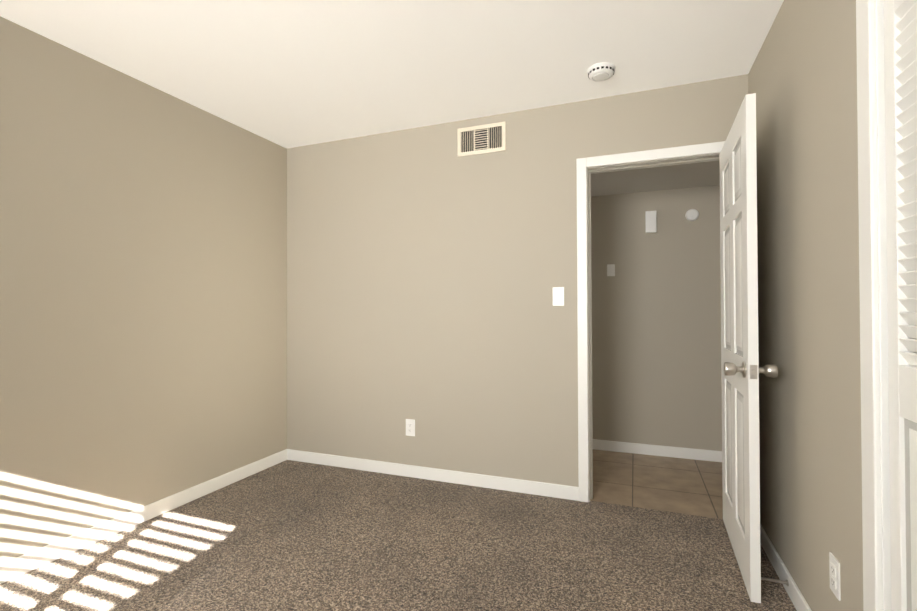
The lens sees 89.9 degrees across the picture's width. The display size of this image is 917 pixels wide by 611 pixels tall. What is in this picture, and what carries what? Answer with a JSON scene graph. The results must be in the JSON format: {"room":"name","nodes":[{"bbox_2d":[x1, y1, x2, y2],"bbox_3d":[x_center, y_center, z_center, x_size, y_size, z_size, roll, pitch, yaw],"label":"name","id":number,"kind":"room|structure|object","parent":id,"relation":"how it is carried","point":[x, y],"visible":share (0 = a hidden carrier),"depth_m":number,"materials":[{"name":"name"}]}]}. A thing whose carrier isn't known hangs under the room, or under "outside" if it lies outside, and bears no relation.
{"room":"empty bedroom","nodes":[
{"label":"empty bedroom","id":0,"kind":"room"},
{"bbox_2d":[0,16,286,563],"bbox_3d":[-2.148,-0.031,1.685,0.120,2.440,4.400,0,-1,21],"label":"wall","id":1,"kind":"structure","parent":0,"point":[143,294],"depth_m":2.45,"materials":[{"name":"beige paint"}]},
{"bbox_2d":[0,449,286,583],"bbox_3d":[-2.076,1.147,1.665,0.013,0.083,4.130,0,-1,21],"label":"baseboard","id":2,"kind":"structure","parent":1,"relation":"attached to","point":[26,563],"depth_m":2.43,"materials":[{"name":"white paint"}]},
{"bbox_2d":[0,0,783,148],"bbox_3d":[-0.109,-1.311,1.504,4.076,0.100,5.500,0,-1,21],"label":"ceiling","id":3,"kind":"structure","parent":0,"point":[286,74],"depth_m":2.26,"materials":[{"name":"white paint"}]},
{"bbox_2d":[587,62,614,81],"bbox_3d":[0.758,-1.234,2.442,0.144,0.043,0.144,0,-1,21],"label":"smoke detector","id":4,"kind":"object","parent":3,"relation":"attached to","point":[601,71],"visible":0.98,"depth_m":2.40,"materials":[{"name":"white plastic"}]},
{"bbox_2d":[0,460,796,610],"bbox_3d":[-0.314,1.224,0.919,4.076,0.100,4.300,0,-1,21],"label":"floor carpet","id":5,"kind":"object","parent":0,"point":[288,535],"visible":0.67,"depth_m":2.16,"materials":[{"name":"brown carpet"}]},
{"bbox_2d":[287,74,747,486],"bbox_3d":[0.138,-0.027,3.102,3.136,2.440,0.120,0,-1,21],"label":"wall","id":6,"kind":"structure","parent":0,"point":[428,269],"depth_m":3.10,"materials":[{"name":"beige paint"}]},
{"bbox_2d":[406,419,414,435],"bbox_3d":[-0.337,0.853,3.208,0.070,0.115,0.008,0,-1,21],"label":"outlet","id":7,"kind":"object","parent":6,"relation":"attached to","point":[410,427],"visible":1,"depth_m":3.21,"materials":[{"name":"white plastic"}]},
{"bbox_2d":[287,449,578,500],"bbox_3d":[-0.301,1.155,3.189,2.211,0.083,0.013,0,-1,21],"label":"baseboard","id":8,"kind":"structure","parent":6,"relation":"attached to","point":[512,484],"depth_m":3.11,"materials":[{"name":"white paint"}]},
{"bbox_2d":[457,122,505,156],"bbox_3d":[0.150,-1.098,3.036,0.333,0.187,0.009,0,-1,21],"label":"air vent","id":9,"kind":"object","parent":6,"relation":"in","point":[482,139],"visible":1,"depth_m":3.03,"materials":[{"name":"beige metal"}]},
{"bbox_2d":[553,287,563,305],"bbox_3d":[0.618,-0.056,2.847,0.070,0.115,0.012,0,-1,21],"label":"rocker light switch","id":10,"kind":"object","parent":6,"relation":"attached to","point":[558,296],"visible":1,"depth_m":2.85,"materials":[{"name":"white plastic"}]},
{"bbox_2d":[576,141,724,501],"bbox_3d":[1.158,0.143,2.709,0.872,2.086,0.152,0,-1,21],"label":"door frame","id":11,"kind":"structure","parent":6,"relation":"attached to","point":[583,165],"depth_m":2.78,"materials":[{"name":"white paint"}]},
{"bbox_2d":[719,93,777,603],"bbox_3d":[1.312,0.166,2.166,0.186,2.004,0.788,0,-1,23],"label":"bedroom door","id":12,"kind":"structure","parent":6,"relation":"in","point":[741,369],"depth_m":1.95,"materials":[{"name":"white paint"}]},
{"bbox_2d":[591,161,719,196],"bbox_3d":[0.640,-1.080,3.506,2.800,0.330,0.980,0,-1,21],"label":"ceiling","id":13,"kind":"structure","parent":0,"point":[692,175],"depth_m":3.34,"materials":[{"name":"grey paint"}]},
{"bbox_2d":[590,449,722,518],"bbox_3d":[0.903,1.243,3.398,3.576,0.100,1.200,0,-1,21],"label":"floor","id":14,"kind":"structure","parent":0,"point":[681,485],"depth_m":3.07,"materials":[{"name":"beige tile"}]},
{"bbox_2d":[591,185,721,450],"bbox_3d":[0.841,-0.021,4.010,3.040,2.440,0.120,0,-1,21],"label":"wall","id":15,"kind":"structure","parent":0,"point":[656,339],"depth_m":3.66,"materials":[{"name":"beige paint"}]},
{"bbox_2d":[607,264,614,275],"bbox_3d":[1.254,-0.290,3.776,0.060,0.096,0.026,0,-1,21],"label":"thermostat","id":16,"kind":"object","parent":15,"relation":"attached to","point":[610,269],"visible":0.98,"depth_m":3.77,"materials":[{"name":"white plastic"}]},
{"bbox_2d":[645,211,656,232],"bbox_3d":[1.536,-0.668,3.665,0.080,0.170,0.036,0,-1,21],"label":"door chime","id":17,"kind":"object","parent":15,"relation":"attached to","point":[651,222],"visible":1,"depth_m":3.65,"materials":[{"name":"white plastic"}]},
{"bbox_2d":[593,439,721,461],"bbox_3d":[0.822,1.157,3.937,2.800,0.083,0.013,0,-1,21],"label":"baseboard","id":18,"kind":"structure","parent":15,"relation":"attached to","point":[671,451],"depth_m":3.64,"materials":[{"name":"white paint"}]},
{"bbox_2d":[685,209,698,220],"bbox_3d":[1.813,-0.704,3.562,0.094,0.094,0.032,0,-1,21],"label":"detector","id":19,"kind":"object","parent":15,"relation":"attached to","point":[691,214],"visible":1,"depth_m":3.55,"materials":[{"name":"white plastic"}]},
{"bbox_2d":[748,0,862,610],"bbox_3d":[0.892,-0.054,0.521,0.120,2.440,4.400,0,-1,21],"label":"wall","id":20,"kind":"structure","parent":0,"point":[802,79],"depth_m":1.63,"materials":[{"name":"beige paint"}]},
{"bbox_2d":[761,577,788,585],"bbox_3d":[1.285,1.127,1.885,0.113,0.023,0.024,0,-1,21],"label":"doorstop","id":21,"kind":"object","parent":20,"relation":"attached to","point":[786,582],"visible":0.83,"depth_m":1.88,"materials":[{"name":"grey metal"}]},
{"bbox_2d":[760,523,811,610],"bbox_3d":[0.842,1.125,0.554,0.013,0.083,4.117,0,-1,21],"label":"baseboard","id":22,"kind":"structure","parent":20,"relation":"attached to","point":[797,598],"depth_m":1.92,"materials":[{"name":"white paint"}]},
{"bbox_2d":[829,552,840,600],"bbox_3d":[1.186,0.854,1.449,0.008,0.115,0.070,0,-1,21],"label":"outlet","id":23,"kind":"object","parent":20,"relation":"attached to","point":[834,568],"visible":1,"depth_m":1.44,"materials":[{"name":"white plastic"}]},
{"bbox_2d":[856,0,882,610],"bbox_3d":[0.834,0.141,0.554,0.016,2.050,1.481,0,-1,21],"label":"trim","id":24,"kind":"structure","parent":20,"relation":"attached to","point":[869,311],"depth_m":1.19,"materials":[{"name":"white paint"}]},
{"bbox_2d":[875,0,916,610],"bbox_3d":[0.897,0.165,0.530,0.121,2.002,1.353,0,-1,21],"label":"door frame","id":25,"kind":"structure","parent":20,"relation":"attached to","point":[883,312],"depth_m":1.17,"materials":[{"name":"white paint"}]},
{"bbox_2d":[884,0,916,610],"bbox_3d":[0.846,0.167,0.549,0.058,1.974,1.293,0,-1,21],"label":"bifold closet doors","id":26,"kind":"structure","parent":20,"relation":"in","point":[900,40],"depth_m":1.10,"materials":[{"name":"white paint"}]}
]}

